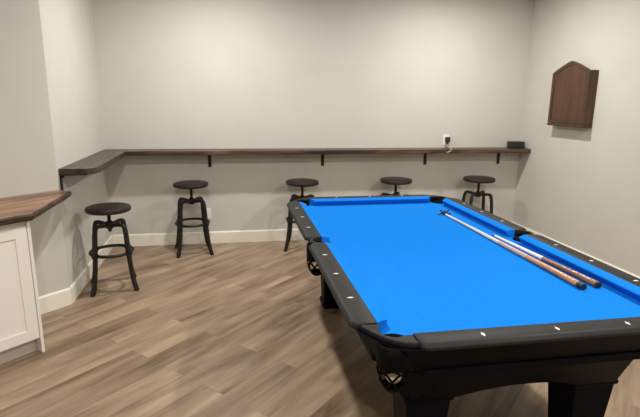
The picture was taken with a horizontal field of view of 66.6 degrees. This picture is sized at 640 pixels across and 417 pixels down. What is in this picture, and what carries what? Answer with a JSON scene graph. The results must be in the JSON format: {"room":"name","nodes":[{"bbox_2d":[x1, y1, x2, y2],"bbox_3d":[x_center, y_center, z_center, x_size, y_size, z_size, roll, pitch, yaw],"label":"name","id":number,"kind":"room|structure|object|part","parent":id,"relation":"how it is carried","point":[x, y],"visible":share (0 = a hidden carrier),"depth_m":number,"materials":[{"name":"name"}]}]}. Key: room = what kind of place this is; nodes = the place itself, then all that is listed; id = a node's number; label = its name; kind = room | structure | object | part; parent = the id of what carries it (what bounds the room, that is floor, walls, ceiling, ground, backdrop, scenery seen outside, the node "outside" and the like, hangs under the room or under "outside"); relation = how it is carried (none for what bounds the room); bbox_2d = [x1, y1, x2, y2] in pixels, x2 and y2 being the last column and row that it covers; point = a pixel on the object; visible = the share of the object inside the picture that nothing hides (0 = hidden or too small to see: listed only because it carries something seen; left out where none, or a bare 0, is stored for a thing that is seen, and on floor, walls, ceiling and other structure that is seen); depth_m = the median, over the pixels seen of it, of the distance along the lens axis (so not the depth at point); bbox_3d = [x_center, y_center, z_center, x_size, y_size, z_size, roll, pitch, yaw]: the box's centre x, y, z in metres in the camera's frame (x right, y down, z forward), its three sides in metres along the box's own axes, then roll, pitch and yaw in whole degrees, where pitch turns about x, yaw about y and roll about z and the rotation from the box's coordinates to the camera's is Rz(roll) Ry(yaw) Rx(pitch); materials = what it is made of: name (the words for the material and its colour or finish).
{"room":"game room","nodes":[
{"label":"game room","id":0,"kind":"room"},
{"bbox_2d":[0,0,68,296],"bbox_3d":[-2.873,-0.350,2.301,0.100,2.780,3.111,9,15,34],"label":"wall","id":1,"kind":"structure","parent":0,"point":[27,153],"depth_m":3.38,"materials":[{"name":"paint"}]},
{"bbox_2d":[39,288,71,313],"bbox_3d":[-2.090,0.725,3.601,0.014,0.136,0.504,9,15,34],"label":"baseboard","id":2,"kind":"structure","parent":1,"relation":"attached to","point":[62,298],"depth_m":3.70,"materials":[{"name":"white paint"}]},
{"bbox_2d":[39,0,110,286],"bbox_3d":[-2.140,-0.773,4.252,0.100,2.780,1.553,-2,13,-11],"label":"wall","id":3,"kind":"structure","parent":0,"point":[67,26],"depth_m":4.08,"materials":[{"name":"paint"}]},
{"bbox_2d":[69,235,112,302],"bbox_3d":[-2.099,0.515,4.552,0.014,0.136,1.540,-2,13,-11],"label":"baseboard","id":4,"kind":"structure","parent":3,"relation":"attached to","point":[81,281],"depth_m":4.22,"materials":[{"name":"white paint"}]},
{"bbox_2d":[58,151,125,189],"bbox_3d":[-1.948,-0.314,4.279,0.256,0.244,1.264,-2,13,-11],"label":"bar shelf","id":5,"kind":"object","parent":3,"relation":"attached to","point":[95,163],"visible":0.99,"depth_m":3.91,"materials":[{"name":"brown wood"}]},
{"bbox_2d":[92,0,533,234],"bbox_3d":[0.078,-1.012,5.454,4.930,2.780,0.100,-2,13,-10],"label":"wall","id":6,"kind":"structure","parent":0,"point":[173,74],"depth_m":5.33,"materials":[{"name":"paint"}]},
{"bbox_2d":[207,208,210,218],"bbox_3d":[-1.245,0.055,5.398,0.055,0.120,0.056,10,16,36],"label":"wall outlet","id":7,"kind":"object","parent":6,"relation":"attached to","point":[208,209],"visible":0.56,"depth_m":5.40,"materials":[{"name":"white plastic"}]},
{"bbox_2d":[113,221,510,245],"bbox_3d":[0.073,0.290,5.684,4.698,0.136,0.014,-2,13,-10],"label":"baseboard","id":8,"kind":"structure","parent":6,"relation":"attached to","point":[153,239],"depth_m":5.46,"materials":[{"name":"white paint"}]},
{"bbox_2d":[99,147,530,166],"bbox_3d":[0.103,-0.556,5.381,4.724,0.199,0.242,-2,13,-10],"label":"bar shelf","id":9,"kind":"object","parent":6,"relation":"attached to","point":[259,151],"visible":0.95,"depth_m":5.28,"materials":[{"name":"brown wood"}]},
{"bbox_2d":[507,141,524,147],"bbox_3d":[2.308,-0.752,5.740,0.172,0.077,0.100,-2,13,-10],"label":"box","id":10,"kind":"object","parent":9,"relation":"on","point":[510,144],"visible":1,"depth_m":5.70,"materials":[{"name":"black plastic"}]},
{"bbox_2d":[443,135,448,144],"bbox_3d":[1.473,-0.803,5.694,0.055,0.120,0.056,10,16,36],"label":"wall outlet","id":11,"kind":"object","parent":6,"relation":"attached to","point":[444,136],"visible":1,"depth_m":5.69,"materials":[{"name":"white plastic"}]},
{"bbox_2d":[445,137,451,152],"bbox_3d":[1.470,-0.728,5.570,0.060,0.161,0.279,3,13,9],"label":"power adapter","id":12,"kind":"object","parent":6,"relation":"attached to","point":[447,139],"visible":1,"depth_m":5.65,"materials":[{"name":"black plastic"}]},
{"bbox_2d":[0,240,639,416],"bbox_3d":[-0.170,1.440,1.016,7.062,0.100,9.600,-2,13,-10],"label":"floor","id":13,"kind":"structure","parent":0,"point":[243,329],"depth_m":3.07,"materials":[{"name":"brown wood"}]},
{"bbox_2d":[0,221,44,363],"bbox_3d":[-2.207,0.517,2.844,0.579,0.865,0.799,9,15,34],"label":"base cabinet","id":14,"kind":"object","parent":13,"relation":"on","point":[21,331],"visible":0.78,"depth_m":2.92,"materials":[{"name":"white paint"}]},
{"bbox_3d":[-1.982,0.451,3.156,0.579,0.865,0.018,9,15,34],"label":"panel","id":15,"kind":"part","parent":14,"relation":"part of","materials":[{"name":"white paint"}]},
{"bbox_2d":[0,190,70,225],"bbox_3d":[-2.054,0.037,2.916,0.653,0.041,1.383,9,15,34],"label":"countertop","id":16,"kind":"structure","parent":14,"relation":"on","point":[27,207],"depth_m":3.11,"materials":[{"name":"brown wood"}]},
{"bbox_2d":[85,202,138,296],"bbox_3d":[-1.760,0.326,4.112,0.377,0.706,0.377,-5,14,-23],"label":"bar stool","id":17,"kind":"object","parent":13,"relation":"on","point":[107,209],"visible":1,"depth_m":4.01,"materials":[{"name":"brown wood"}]},
{"bbox_3d":[-1.891,0.378,4.175,0.229,0.573,0.028,5,13,20],"label":"leg","id":18,"kind":"part","parent":17,"relation":"part of","materials":[{"name":"metal"}]},
{"bbox_3d":[-1.811,0.418,4.000,0.028,0.573,0.229,5,13,20],"label":"leg","id":19,"kind":"part","parent":17,"relation":"part of","materials":[{"name":"metal"}]},
{"bbox_3d":[-1.757,0.002,4.041,0.354,0.042,0.354,-5,14,-23],"label":"seat","id":20,"kind":"part","parent":17,"relation":"part of","materials":[{"name":"brown wood"}]},
{"bbox_3d":[-1.758,0.111,4.065,0.031,0.163,0.030,-5,14,-23],"label":"screw post","id":21,"kind":"part","parent":17,"relation":"part of","materials":[{"name":"metal"}]},
{"bbox_3d":[-1.712,0.363,4.253,0.028,0.573,0.229,5,13,20],"label":"leg","id":22,"kind":"part","parent":17,"relation":"part of","materials":[{"name":"metal"}]},
{"bbox_3d":[-1.632,0.403,4.078,0.229,0.573,0.028,5,13,20],"label":"leg","id":23,"kind":"part","parent":17,"relation":"part of","materials":[{"name":"metal"}]},
{"bbox_2d":[173,180,213,257],"bbox_3d":[-1.335,0.095,5.094,0.377,0.742,0.377,-4,13,-19],"label":"bar stool","id":24,"kind":"object","parent":13,"relation":"on","point":[186,184],"visible":1,"depth_m":5.00,"materials":[{"name":"metal"}]},
{"bbox_3d":[-1.460,0.163,5.171,0.229,0.573,0.028,7,14,25],"label":"leg","id":25,"kind":"part","parent":24,"relation":"part of","materials":[{"name":"metal"}]},
{"bbox_3d":[-1.397,0.204,4.991,0.028,0.573,0.229,7,14,25],"label":"leg","id":26,"kind":"part","parent":24,"relation":"part of","materials":[{"name":"metal"}]},
{"bbox_3d":[-1.331,-0.246,5.019,0.354,0.042,0.354,-4,13,-19],"label":"seat","id":27,"kind":"part","parent":24,"relation":"part of","materials":[{"name":"brown wood"}]},
{"bbox_3d":[-1.275,0.151,5.234,0.028,0.573,0.229,7,14,25],"label":"leg","id":28,"kind":"part","parent":24,"relation":"part of","materials":[{"name":"metal"}]},
{"bbox_3d":[-1.211,0.192,5.053,0.229,0.573,0.028,7,14,25],"label":"leg","id":29,"kind":"part","parent":24,"relation":"part of","materials":[{"name":"metal"}]},
{"bbox_2d":[284,178,318,251],"bbox_3d":[-0.194,0.063,5.302,0.377,0.742,0.377,1,12,1],"label":"bar stool","id":30,"kind":"object","parent":13,"relation":"on","point":[297,182],"visible":0.69,"depth_m":5.19,"materials":[{"name":"metal"}]},
{"bbox_3d":[-0.294,0.165,5.226,0.229,0.573,0.028,-11,17,-43],"label":"leg","id":31,"kind":"part","parent":30,"relation":"part of","materials":[{"name":"metal"}]},
{"bbox_3d":[-0.291,0.122,5.417,0.028,0.573,0.229,-11,17,-43],"label":"leg","id":32,"kind":"part","parent":30,"relation":"part of","materials":[{"name":"metal"}]},
{"bbox_3d":[-0.190,-0.279,5.226,0.354,0.042,0.354,1,12,1],"label":"seat","id":33,"kind":"part","parent":30,"relation":"part of","materials":[{"name":"brown wood"}]},
{"bbox_2d":[380,177,411,194],"bbox_3d":[0.842,0.033,5.491,0.377,0.742,0.377,-5,14,-23],"label":"bar stool","id":34,"kind":"object","parent":13,"relation":"on","point":[395,181],"visible":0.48,"depth_m":5.36,"materials":[{"name":"metal"}]},
{"bbox_3d":[0.846,-0.309,5.415,0.354,0.042,0.354,-5,14,-23],"label":"seat","id":35,"kind":"part","parent":34,"relation":"part of","materials":[{"name":"brown wood"}]},
{"bbox_2d":[287,195,639,416],"bbox_3d":[0.616,0.554,2.954,1.416,0.810,2.514,-2,13,-10],"label":"pool table","id":36,"kind":"object","parent":13,"relation":"on","point":[437,303],"visible":0.97,"depth_m":2.07,"materials":[{"name":"blue fabric"}]},
{"bbox_3d":[-0.126,0.067,3.299,0.098,0.023,1.016,-2,13,-10],"label":"rail","id":37,"kind":"part","parent":36,"relation":"part of","materials":[{"name":"black wood"}]},
{"bbox_2d":[299,202,329,241],"bbox_3d":[-0.052,0.078,3.315,0.050,0.048,1.016,-2,13,-10],"label":"cushion","id":38,"kind":"object","parent":36,"relation":"on","point":[322,235],"depth_m":3.12,"materials":[{"name":"blue fabric"}]},
{"bbox_3d":[0.093,0.542,3.812,0.206,0.450,0.206,-2,13,-10],"label":"leg","id":39,"kind":"part","parent":36,"relation":"part of","materials":[{"name":"black paint"}]},
{"bbox_3d":[0.068,0.309,2.215,0.098,0.023,1.016,-2,13,-10],"label":"rail","id":40,"kind":"part","parent":36,"relation":"part of","materials":[{"name":"black wood"}]},
{"bbox_2d":[325,242,386,332],"bbox_3d":[0.142,0.320,2.230,0.050,0.048,1.016,-2,13,-10],"label":"cushion","id":41,"kind":"object","parent":36,"relation":"on","point":[373,311],"depth_m":2.04,"materials":[{"name":"blue fabric"}]},
{"bbox_3d":[0.411,-0.089,4.035,1.026,0.023,0.088,-2,13,-10],"label":"rail","id":42,"kind":"part","parent":36,"relation":"part of","materials":[{"name":"black wood"}]},
{"bbox_2d":[309,196,429,204],"bbox_3d":[0.423,-0.061,3.971,1.026,0.048,0.050,-2,13,-10],"label":"cushion","id":43,"kind":"object","parent":36,"relation":"on","point":[385,200],"depth_m":3.96,"materials":[{"name":"blue fabric"}]},
{"bbox_2d":[385,373,401,383],"bbox_3d":[0.253,0.574,1.679,0.057,0.057,0.057,-2,13,-10],"label":"ball","id":44,"kind":"object","parent":36,"relation":"in","point":[392,376],"visible":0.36,"depth_m":1.65,"materials":[{"name":"beige"}]},
{"bbox_3d":[0.409,0.936,2.047,0.206,0.450,0.206,-2,13,-10],"label":"leg","id":45,"kind":"part","parent":36,"relation":"part of","materials":[{"name":"black paint"}]},
{"bbox_3d":[0.619,0.318,2.902,1.224,0.032,2.342,-2,13,-10],"label":"moulding","id":46,"kind":"part","parent":36,"relation":"part of","materials":[{"name":"black paint"}]},
{"bbox_2d":[442,198,514,236],"bbox_3d":[1.098,0.048,3.514,0.050,0.048,1.016,-2,13,-10],"label":"cushion","id":47,"kind":"object","parent":36,"relation":"on","point":[487,222],"depth_m":3.40,"materials":[{"name":"blue fabric"}]},
{"bbox_3d":[1.172,0.032,3.524,0.098,0.023,1.016,-2,13,-10],"label":"rail","id":48,"kind":"part","parent":36,"relation":"part of","materials":[{"name":"black wood"}]},
{"bbox_2d":[438,209,586,289],"bbox_3d":[1.053,0.186,2.903,0.098,0.041,1.506,-2,13,-10],"label":"stick","id":49,"kind":"object","parent":36,"relation":"on","point":[569,279],"visible":1,"depth_m":2.56,"materials":[{"name":"brown wood"}]},
{"bbox_3d":[0.829,0.431,1.703,1.026,0.023,0.088,-2,13,-10],"label":"rail","id":50,"kind":"part","parent":36,"relation":"part of","materials":[{"name":"black wood"}]},
{"bbox_2d":[414,313,639,332],"bbox_3d":[0.817,0.429,1.773,1.026,0.048,0.050,-2,13,-10],"label":"cushion","id":51,"kind":"object","parent":36,"relation":"on","point":[477,327],"depth_m":1.74,"materials":[{"name":"blue fabric"}]},
{"bbox_2d":[492,234,601,287],"bbox_3d":[1.176,0.257,2.634,0.030,0.030,0.895,-2,12,-11],"label":"stick","id":52,"kind":"object","parent":36,"relation":"on","point":[595,283],"visible":1,"depth_m":2.44,"materials":[{"name":"brown wood"}]},
{"bbox_2d":[519,235,639,300],"bbox_3d":[1.292,0.289,2.429,0.050,0.048,1.016,-2,13,-10],"label":"cushion","id":53,"kind":"object","parent":36,"relation":"on","point":[626,289],"depth_m":2.38,"materials":[{"name":"blue fabric"}]},
{"bbox_3d":[1.366,0.274,2.439,0.098,0.023,1.016,-2,13,-10],"label":"rail","id":54,"kind":"part","parent":36,"relation":"part of","materials":[{"name":"black wood"}]},
{"bbox_3d":[1.134,0.916,2.173,0.206,0.450,0.206,-2,13,-10],"label":"leg","id":55,"kind":"part","parent":36,"relation":"part of","materials":[{"name":"black paint"}]},
{"bbox_2d":[462,175,495,213],"bbox_3d":[1.821,0.007,5.660,0.377,0.742,0.377,0,12,-3],"label":"bar stool","id":56,"kind":"object","parent":13,"relation":"on","point":[478,179],"visible":0.62,"depth_m":5.54,"materials":[{"name":"metal"}]},
{"bbox_3d":[1.717,0.068,5.769,0.229,0.573,0.028,12,17,41],"label":"leg","id":57,"kind":"part","parent":56,"relation":"part of","materials":[{"name":"metal"}]},
{"bbox_3d":[1.727,0.110,5.578,0.028,0.573,0.229,12,17,41],"label":"leg","id":58,"kind":"part","parent":56,"relation":"part of","materials":[{"name":"metal"}]},
{"bbox_3d":[1.825,-0.335,5.585,0.354,0.042,0.354,0,12,-3],"label":"seat","id":59,"kind":"part","parent":56,"relation":"part of","materials":[{"name":"brown wood"}]},
{"bbox_3d":[1.913,0.068,5.779,0.028,0.573,0.229,12,17,41],"label":"leg","id":60,"kind":"part","parent":56,"relation":"part of","materials":[{"name":"metal"}]},
{"bbox_3d":[1.923,0.110,5.588,0.229,0.573,0.028,12,17,41],"label":"leg","id":61,"kind":"part","parent":56,"relation":"part of","materials":[{"name":"metal"}]},
{"bbox_2d":[513,0,639,276],"bbox_3d":[3.275,-0.058,1.299,0.100,2.780,9.400,-2,13,-10],"label":"wall","id":62,"kind":"structure","parent":0,"point":[577,188],"depth_m":4.73,"materials":[{"name":"paint"}]},
{"bbox_2d":[547,61,598,127],"bbox_3d":[2.523,-1.145,4.880,0.100,0.638,0.564,-2,13,-10],"label":"upper cabinet","id":63,"kind":"object","parent":62,"relation":"attached to","point":[574,85],"visible":1,"depth_m":4.80,"materials":[{"name":"brown wood"}]},
{"bbox_3d":[2.457,-1.189,4.999,0.006,0.605,0.274,-2,13,-10],"label":"door frame","id":64,"kind":"part","parent":63,"relation":"part of","materials":[{"name":"brown wood"}]},
{"bbox_3d":[2.467,-1.189,5.001,0.016,0.606,0.274,-2,13,-10],"label":"door","id":65,"kind":"part","parent":63,"relation":"part of","materials":[{"name":"brown wood"}]},
{"bbox_3d":[2.520,-0.847,4.943,0.100,0.030,0.558,-2,13,-10],"label":"moulding","id":66,"kind":"part","parent":63,"relation":"part of","materials":[{"name":"brown wood"}]},
{"bbox_3d":[2.504,-1.130,4.734,0.006,0.605,0.274,-2,13,-10],"label":"door frame","id":67,"kind":"part","parent":63,"relation":"part of","materials":[{"name":"brown wood"}]},
{"bbox_3d":[2.515,-1.130,4.736,0.016,0.606,0.274,-2,13,-10],"label":"door","id":68,"kind":"part","parent":63,"relation":"part of","materials":[{"name":"brown wood"}]},
{"bbox_2d":[512,221,639,278],"bbox_3d":[3.202,1.232,1.584,0.014,0.136,9.380,-2,13,-10],"label":"baseboard","id":69,"kind":"structure","parent":62,"relation":"attached to","point":[526,228],"depth_m":4.94,"materials":[{"name":"white paint"}]}
]}

